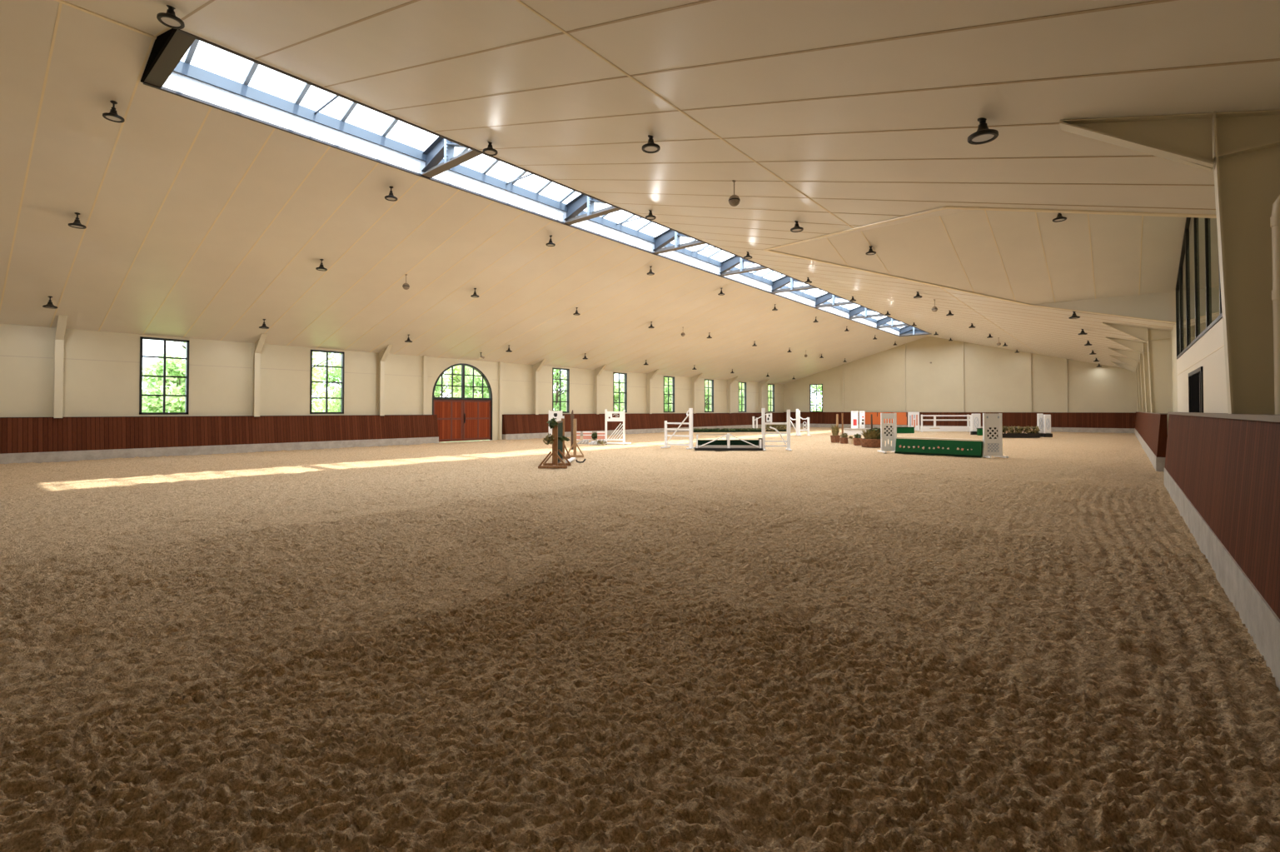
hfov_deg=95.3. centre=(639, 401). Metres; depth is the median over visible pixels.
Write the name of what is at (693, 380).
column
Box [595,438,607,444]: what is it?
strip
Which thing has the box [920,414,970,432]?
rail fence
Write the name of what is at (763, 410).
jump wing
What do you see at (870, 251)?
ceiling lamp
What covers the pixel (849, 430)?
box
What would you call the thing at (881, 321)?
roof truss
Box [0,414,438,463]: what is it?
kickboard
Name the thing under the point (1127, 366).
column
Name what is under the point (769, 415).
jump wing
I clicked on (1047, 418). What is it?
jump standard
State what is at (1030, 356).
column
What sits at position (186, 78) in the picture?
window
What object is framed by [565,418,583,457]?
jump standard
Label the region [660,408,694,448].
jump wing
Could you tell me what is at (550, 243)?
ceiling lamp
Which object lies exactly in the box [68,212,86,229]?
ceiling lamp
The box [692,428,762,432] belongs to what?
hedge
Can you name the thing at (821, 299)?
roof truss
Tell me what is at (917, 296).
ceiling lamp
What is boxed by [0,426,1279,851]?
floor
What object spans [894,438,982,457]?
box
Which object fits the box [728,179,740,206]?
speaker
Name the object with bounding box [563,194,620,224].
roof truss
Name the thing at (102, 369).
wall
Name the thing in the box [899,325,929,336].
roof truss
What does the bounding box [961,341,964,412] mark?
column
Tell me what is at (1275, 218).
drain pipe
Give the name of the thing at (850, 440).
potted plant
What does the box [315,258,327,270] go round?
ceiling lamp
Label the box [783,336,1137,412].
wall
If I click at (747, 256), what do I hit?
ceiling lamp
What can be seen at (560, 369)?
window
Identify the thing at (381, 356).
column
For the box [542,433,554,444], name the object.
ivy garland
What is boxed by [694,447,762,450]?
tray
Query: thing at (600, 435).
cabinet filler
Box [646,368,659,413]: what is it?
column
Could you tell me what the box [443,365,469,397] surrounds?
leafy tree
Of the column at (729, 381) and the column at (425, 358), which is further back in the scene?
the column at (729, 381)
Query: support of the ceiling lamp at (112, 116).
hanging from the ceiling
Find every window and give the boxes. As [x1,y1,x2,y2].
[139,336,189,414]
[140,28,931,336]
[309,349,344,413]
[552,367,569,413]
[612,372,627,412]
[663,376,674,412]
[704,378,713,412]
[738,381,746,412]
[767,383,774,412]
[809,383,822,412]
[1175,217,1222,358]
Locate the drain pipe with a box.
[1270,194,1279,414]
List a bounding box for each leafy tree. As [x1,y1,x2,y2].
[141,348,185,412]
[147,341,185,412]
[312,351,340,412]
[312,352,341,412]
[312,403,322,412]
[333,379,340,412]
[433,372,455,397]
[436,369,451,397]
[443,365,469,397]
[453,366,484,397]
[459,370,488,398]
[552,368,566,411]
[558,381,566,411]
[613,378,623,411]
[664,377,672,411]
[664,381,672,411]
[705,380,711,409]
[705,384,711,411]
[738,383,743,411]
[738,389,743,411]
[768,384,771,411]
[811,384,821,411]
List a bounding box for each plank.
[565,457,575,463]
[896,437,982,441]
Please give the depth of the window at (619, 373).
39.99 m
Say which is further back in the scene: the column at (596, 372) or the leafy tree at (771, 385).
the leafy tree at (771, 385)
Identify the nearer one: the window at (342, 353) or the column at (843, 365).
the window at (342, 353)
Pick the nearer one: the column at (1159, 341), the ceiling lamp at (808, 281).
the column at (1159, 341)
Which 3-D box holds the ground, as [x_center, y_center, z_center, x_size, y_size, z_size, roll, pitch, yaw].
[-4.034,2.500,42.200,180.000,0.350,180.000,-1,-1,40]
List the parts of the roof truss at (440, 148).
king post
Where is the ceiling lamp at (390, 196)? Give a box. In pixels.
[384,185,397,201]
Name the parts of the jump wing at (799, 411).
post, post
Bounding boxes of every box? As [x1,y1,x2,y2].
[577,439,588,443]
[587,440,600,444]
[843,428,871,434]
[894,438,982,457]
[896,427,914,433]
[976,428,982,435]
[1002,425,1040,438]
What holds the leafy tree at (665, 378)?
on the ground
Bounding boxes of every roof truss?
[144,31,194,87]
[421,136,481,178]
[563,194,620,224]
[652,229,705,254]
[719,255,767,276]
[771,275,815,293]
[815,293,855,308]
[849,305,883,318]
[876,316,908,328]
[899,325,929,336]
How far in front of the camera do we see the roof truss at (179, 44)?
10.18 m
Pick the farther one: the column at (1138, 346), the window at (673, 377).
the window at (673, 377)
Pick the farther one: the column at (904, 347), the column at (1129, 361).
the column at (904, 347)
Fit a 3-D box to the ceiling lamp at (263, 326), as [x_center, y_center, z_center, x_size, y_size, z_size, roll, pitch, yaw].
[-13.737,-2.835,21.310,0.320,0.338,0.320,-1,-1,40]
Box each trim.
[143,81,900,336]
[176,29,931,333]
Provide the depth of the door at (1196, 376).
13.87 m
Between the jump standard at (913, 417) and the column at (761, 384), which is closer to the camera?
the jump standard at (913, 417)
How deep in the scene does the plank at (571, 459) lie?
18.19 m
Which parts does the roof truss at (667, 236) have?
king post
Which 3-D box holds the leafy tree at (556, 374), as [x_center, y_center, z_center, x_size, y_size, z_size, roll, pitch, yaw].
[-7.937,-1.974,57.035,6.116,9.380,6.132,0,-1,-19]
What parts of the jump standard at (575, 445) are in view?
post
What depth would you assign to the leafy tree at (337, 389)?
37.51 m
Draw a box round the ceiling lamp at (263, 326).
[258,318,268,328]
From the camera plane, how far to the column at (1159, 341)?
20.50 m
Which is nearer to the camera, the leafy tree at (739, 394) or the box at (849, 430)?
the box at (849, 430)
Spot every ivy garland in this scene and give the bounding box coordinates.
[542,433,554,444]
[546,417,557,428]
[557,435,570,442]
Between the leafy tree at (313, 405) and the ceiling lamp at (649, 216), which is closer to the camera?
the ceiling lamp at (649, 216)
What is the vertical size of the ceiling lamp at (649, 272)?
0.338 m
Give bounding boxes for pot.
[830,435,840,442]
[859,438,881,447]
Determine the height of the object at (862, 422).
1.550 m
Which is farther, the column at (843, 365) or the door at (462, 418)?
the column at (843, 365)
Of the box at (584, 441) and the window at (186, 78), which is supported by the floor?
the box at (584, 441)
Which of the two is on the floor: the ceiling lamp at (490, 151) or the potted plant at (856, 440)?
the potted plant at (856, 440)
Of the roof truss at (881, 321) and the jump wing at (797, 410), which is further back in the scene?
the roof truss at (881, 321)
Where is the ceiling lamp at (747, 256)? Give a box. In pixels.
[743,251,752,258]
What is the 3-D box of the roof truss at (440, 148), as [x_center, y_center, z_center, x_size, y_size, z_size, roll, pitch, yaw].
[-4.716,-6.343,14.566,2.510,0.872,0.260,-1,-1,40]
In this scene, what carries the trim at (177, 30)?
attached to the ceiling
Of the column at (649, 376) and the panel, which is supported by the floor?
the panel
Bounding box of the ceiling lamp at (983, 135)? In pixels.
[967,117,998,144]
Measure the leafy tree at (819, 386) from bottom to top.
9.380 m
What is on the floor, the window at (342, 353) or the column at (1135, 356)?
the column at (1135, 356)
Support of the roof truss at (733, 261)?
attached to the ceiling
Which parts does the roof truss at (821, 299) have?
king post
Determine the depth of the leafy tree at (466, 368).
48.42 m
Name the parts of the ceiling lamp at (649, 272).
lamp shade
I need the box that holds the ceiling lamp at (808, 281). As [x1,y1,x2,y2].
[804,277,811,283]
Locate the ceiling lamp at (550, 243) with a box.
[545,234,555,246]
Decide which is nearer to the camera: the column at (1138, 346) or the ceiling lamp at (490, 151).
the ceiling lamp at (490, 151)
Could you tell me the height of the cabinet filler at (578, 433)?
0.470 m
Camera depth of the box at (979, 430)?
37.69 m
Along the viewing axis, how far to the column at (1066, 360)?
44.41 m
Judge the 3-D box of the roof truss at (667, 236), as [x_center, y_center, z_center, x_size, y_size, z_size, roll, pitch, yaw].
[1.491,-6.222,22.084,2.510,0.872,0.260,-1,-1,40]
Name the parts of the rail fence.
post, rail, rail, board, post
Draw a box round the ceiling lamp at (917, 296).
[913,291,921,298]
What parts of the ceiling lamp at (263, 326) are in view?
lamp shade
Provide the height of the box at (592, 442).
0.200 m
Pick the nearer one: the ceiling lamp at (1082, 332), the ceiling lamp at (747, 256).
the ceiling lamp at (747, 256)
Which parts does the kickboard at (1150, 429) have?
cap rail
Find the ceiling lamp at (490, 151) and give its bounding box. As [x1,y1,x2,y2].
[483,141,498,155]
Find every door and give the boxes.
[432,363,492,442]
[1188,366,1203,413]
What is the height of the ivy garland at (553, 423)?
0.374 m
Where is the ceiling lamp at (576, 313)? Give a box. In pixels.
[572,307,580,315]
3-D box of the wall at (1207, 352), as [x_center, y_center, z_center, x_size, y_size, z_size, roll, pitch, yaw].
[17.795,-0.767,19.240,0.256,5.549,58.310,-1,-1,40]
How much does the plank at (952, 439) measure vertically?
0.045 m
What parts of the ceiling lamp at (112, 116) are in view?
stem, lamp shade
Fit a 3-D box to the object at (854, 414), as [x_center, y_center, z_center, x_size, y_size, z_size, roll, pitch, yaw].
[17.461,1.584,47.454,0.562,1.550,0.500,0,-1,0]
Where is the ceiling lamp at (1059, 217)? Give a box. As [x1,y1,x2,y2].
[1052,213,1066,222]
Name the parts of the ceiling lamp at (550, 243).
lamp shade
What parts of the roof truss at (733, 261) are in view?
king post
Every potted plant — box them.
[839,432,849,443]
[847,435,853,443]
[852,433,861,445]
[859,413,881,447]
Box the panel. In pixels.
[864,412,906,424]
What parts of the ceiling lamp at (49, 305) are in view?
lamp shade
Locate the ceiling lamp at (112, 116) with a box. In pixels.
[102,100,124,122]
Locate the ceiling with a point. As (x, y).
(851, 122)
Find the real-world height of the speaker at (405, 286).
0.535 m
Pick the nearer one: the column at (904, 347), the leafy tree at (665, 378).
the column at (904, 347)
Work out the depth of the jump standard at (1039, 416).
35.40 m
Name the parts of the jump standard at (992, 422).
post, panel, post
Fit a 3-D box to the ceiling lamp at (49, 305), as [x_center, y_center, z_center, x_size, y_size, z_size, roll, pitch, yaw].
[-17.252,-2.903,17.054,0.320,0.338,0.320,-1,-1,40]
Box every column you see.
[52,315,67,418]
[250,333,267,416]
[376,344,392,415]
[422,355,428,414]
[498,361,502,439]
[532,358,546,414]
[592,363,607,413]
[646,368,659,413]
[690,373,702,413]
[727,376,737,413]
[758,378,769,413]
[841,363,844,412]
[903,343,906,412]
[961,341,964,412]
[1029,352,1031,412]
[1059,109,1279,414]
[1065,358,1067,412]
[1102,322,1172,428]
[1105,336,1151,412]
[1107,347,1145,412]
[1109,355,1142,412]
[1110,361,1140,411]
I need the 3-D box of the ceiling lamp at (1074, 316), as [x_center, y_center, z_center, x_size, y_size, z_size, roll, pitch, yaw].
[15.095,-3.010,20.267,0.320,0.253,0.320,-1,-1,40]
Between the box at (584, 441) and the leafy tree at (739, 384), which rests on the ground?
the leafy tree at (739, 384)
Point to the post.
(571, 414)
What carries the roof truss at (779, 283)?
attached to the ceiling
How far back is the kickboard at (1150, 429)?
17.56 m
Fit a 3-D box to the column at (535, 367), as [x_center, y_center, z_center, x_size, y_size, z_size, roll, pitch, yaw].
[-5.826,-0.823,33.707,1.056,3.194,0.200,-1,-1,40]
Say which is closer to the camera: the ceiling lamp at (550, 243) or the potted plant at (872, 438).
the ceiling lamp at (550, 243)
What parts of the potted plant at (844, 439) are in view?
pot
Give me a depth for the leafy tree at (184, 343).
34.35 m
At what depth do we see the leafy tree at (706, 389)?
68.63 m
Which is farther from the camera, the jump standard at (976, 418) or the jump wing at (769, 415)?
the jump wing at (769, 415)
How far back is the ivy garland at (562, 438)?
17.39 m
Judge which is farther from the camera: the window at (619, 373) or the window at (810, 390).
the window at (810, 390)
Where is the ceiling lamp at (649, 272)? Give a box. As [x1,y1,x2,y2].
[647,265,654,274]
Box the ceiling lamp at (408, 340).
[404,334,412,342]
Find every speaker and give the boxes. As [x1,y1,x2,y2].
[402,273,409,289]
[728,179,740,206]
[931,302,937,312]
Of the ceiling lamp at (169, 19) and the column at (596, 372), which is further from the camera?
the column at (596, 372)
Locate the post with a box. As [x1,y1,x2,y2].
[570,409,573,449]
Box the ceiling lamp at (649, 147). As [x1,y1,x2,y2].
[642,134,660,153]
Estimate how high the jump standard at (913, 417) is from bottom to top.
1.500 m
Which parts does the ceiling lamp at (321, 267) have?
lamp shade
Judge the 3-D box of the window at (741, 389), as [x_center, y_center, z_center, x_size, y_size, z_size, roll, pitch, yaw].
[9.234,-0.379,52.871,0.155,2.730,1.400,-1,-1,40]
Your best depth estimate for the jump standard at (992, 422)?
19.99 m
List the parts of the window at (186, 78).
panel, tie rod, panel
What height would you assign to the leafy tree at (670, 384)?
5.408 m
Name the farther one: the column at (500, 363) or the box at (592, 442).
the column at (500, 363)
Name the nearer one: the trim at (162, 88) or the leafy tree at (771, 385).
the trim at (162, 88)
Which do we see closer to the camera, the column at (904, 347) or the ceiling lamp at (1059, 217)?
the ceiling lamp at (1059, 217)
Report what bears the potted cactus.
on the floor
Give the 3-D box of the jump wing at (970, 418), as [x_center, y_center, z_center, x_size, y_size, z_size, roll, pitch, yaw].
[22.395,1.581,39.438,0.120,1.300,0.100,0,-1,0]
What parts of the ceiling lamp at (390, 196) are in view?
lamp shade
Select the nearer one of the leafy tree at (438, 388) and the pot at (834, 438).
the pot at (834, 438)
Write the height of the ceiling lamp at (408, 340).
0.338 m
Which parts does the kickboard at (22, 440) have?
cap rail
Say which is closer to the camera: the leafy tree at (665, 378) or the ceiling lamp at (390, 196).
the ceiling lamp at (390, 196)
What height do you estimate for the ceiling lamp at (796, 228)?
0.253 m
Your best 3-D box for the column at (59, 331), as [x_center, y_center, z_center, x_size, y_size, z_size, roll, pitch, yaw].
[-18.394,-1.067,18.487,1.056,3.194,0.200,-1,-1,40]
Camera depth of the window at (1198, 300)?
13.42 m
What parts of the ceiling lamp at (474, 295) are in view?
lamp shade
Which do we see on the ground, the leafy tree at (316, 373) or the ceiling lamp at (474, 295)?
the leafy tree at (316, 373)
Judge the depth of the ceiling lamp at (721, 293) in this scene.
28.18 m
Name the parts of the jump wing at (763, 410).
post, rail, rail, rail, post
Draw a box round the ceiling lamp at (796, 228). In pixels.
[790,220,803,232]
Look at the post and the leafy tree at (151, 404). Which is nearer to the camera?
the post
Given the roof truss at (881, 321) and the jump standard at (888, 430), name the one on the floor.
the jump standard at (888, 430)
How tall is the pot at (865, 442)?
0.360 m
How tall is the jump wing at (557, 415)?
1.620 m
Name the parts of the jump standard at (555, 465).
post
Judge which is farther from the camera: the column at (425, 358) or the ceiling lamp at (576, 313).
the column at (425, 358)
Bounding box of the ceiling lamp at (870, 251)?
[865,245,876,254]
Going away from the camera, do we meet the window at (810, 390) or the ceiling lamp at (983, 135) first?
the ceiling lamp at (983, 135)
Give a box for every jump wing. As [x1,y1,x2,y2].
[548,410,562,436]
[604,408,631,444]
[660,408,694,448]
[752,413,771,429]
[761,408,791,450]
[790,408,798,435]
[797,410,811,435]
[969,414,971,431]
[981,440,986,457]
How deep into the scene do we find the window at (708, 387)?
48.59 m
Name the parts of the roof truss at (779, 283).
king post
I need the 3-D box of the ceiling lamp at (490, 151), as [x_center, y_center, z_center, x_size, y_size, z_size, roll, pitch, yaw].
[-3.287,-5.572,12.790,0.320,0.253,0.320,-1,-1,40]
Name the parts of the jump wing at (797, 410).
post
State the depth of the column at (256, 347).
22.89 m
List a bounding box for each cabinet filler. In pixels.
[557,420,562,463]
[576,431,580,440]
[582,431,592,440]
[597,431,604,439]
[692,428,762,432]
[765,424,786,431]
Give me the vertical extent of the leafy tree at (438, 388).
5.408 m
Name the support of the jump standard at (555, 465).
on the floor
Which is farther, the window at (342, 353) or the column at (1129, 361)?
the column at (1129, 361)
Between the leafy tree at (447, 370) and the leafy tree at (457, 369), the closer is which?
the leafy tree at (447, 370)
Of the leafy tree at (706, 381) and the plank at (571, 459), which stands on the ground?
the leafy tree at (706, 381)
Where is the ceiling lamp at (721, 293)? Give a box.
[717,288,724,295]
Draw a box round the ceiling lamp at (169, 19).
[156,4,184,29]
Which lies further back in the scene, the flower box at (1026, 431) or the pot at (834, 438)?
the flower box at (1026, 431)
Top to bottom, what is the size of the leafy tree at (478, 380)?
5.408 m
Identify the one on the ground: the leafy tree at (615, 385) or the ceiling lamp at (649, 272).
the leafy tree at (615, 385)
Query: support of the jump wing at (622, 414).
on the floor
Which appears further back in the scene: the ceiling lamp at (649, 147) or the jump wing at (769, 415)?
the jump wing at (769, 415)
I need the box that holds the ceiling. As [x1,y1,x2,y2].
[0,0,1279,383]
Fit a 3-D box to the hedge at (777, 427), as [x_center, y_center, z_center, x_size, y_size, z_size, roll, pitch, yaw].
[10.538,1.980,45.129,1.681,0.685,0.703,0,-1,0]
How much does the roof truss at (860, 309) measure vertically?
0.872 m
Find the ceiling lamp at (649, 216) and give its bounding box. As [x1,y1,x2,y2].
[645,209,656,219]
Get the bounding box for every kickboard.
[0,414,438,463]
[1134,411,1168,471]
[1164,412,1279,691]
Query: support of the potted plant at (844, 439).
on the floor
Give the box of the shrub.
[591,432,597,440]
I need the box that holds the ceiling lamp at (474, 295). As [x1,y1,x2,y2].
[470,288,478,297]
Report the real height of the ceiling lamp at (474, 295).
0.338 m
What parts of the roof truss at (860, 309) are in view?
king post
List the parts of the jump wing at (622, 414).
post, rail, post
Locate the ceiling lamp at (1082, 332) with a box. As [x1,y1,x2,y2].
[1077,328,1087,334]
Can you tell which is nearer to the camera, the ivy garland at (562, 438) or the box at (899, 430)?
the ivy garland at (562, 438)
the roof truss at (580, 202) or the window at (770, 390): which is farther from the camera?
the window at (770, 390)
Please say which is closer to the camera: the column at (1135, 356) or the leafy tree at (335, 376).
the column at (1135, 356)
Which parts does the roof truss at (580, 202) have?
king post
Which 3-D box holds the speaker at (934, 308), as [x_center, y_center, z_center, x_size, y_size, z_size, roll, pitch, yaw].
[12.461,-4.042,24.663,0.238,0.535,0.238,-1,-1,40]
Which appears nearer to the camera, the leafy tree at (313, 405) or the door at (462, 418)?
the door at (462, 418)
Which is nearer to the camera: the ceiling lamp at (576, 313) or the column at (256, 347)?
the column at (256, 347)
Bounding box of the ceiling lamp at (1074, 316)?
[1068,311,1080,318]
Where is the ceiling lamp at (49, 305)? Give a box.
[42,296,57,308]
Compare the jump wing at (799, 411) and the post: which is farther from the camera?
the jump wing at (799, 411)
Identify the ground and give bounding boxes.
[442,439,488,442]
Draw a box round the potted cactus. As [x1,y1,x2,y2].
[830,413,843,442]
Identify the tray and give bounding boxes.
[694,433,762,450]
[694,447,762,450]
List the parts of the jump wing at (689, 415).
post, rail, rail, rail, rail, post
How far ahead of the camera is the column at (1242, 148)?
5.67 m
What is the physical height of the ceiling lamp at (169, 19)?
0.253 m
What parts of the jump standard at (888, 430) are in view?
post, panel, post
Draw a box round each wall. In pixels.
[0,323,783,440]
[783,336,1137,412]
[1170,318,1228,413]
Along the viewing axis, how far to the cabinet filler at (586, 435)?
31.43 m
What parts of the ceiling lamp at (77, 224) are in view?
lamp shade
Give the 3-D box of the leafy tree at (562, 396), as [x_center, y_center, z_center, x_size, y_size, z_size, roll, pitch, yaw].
[-5.575,0.184,52.454,3.290,5.408,3.807,1,-1,-36]

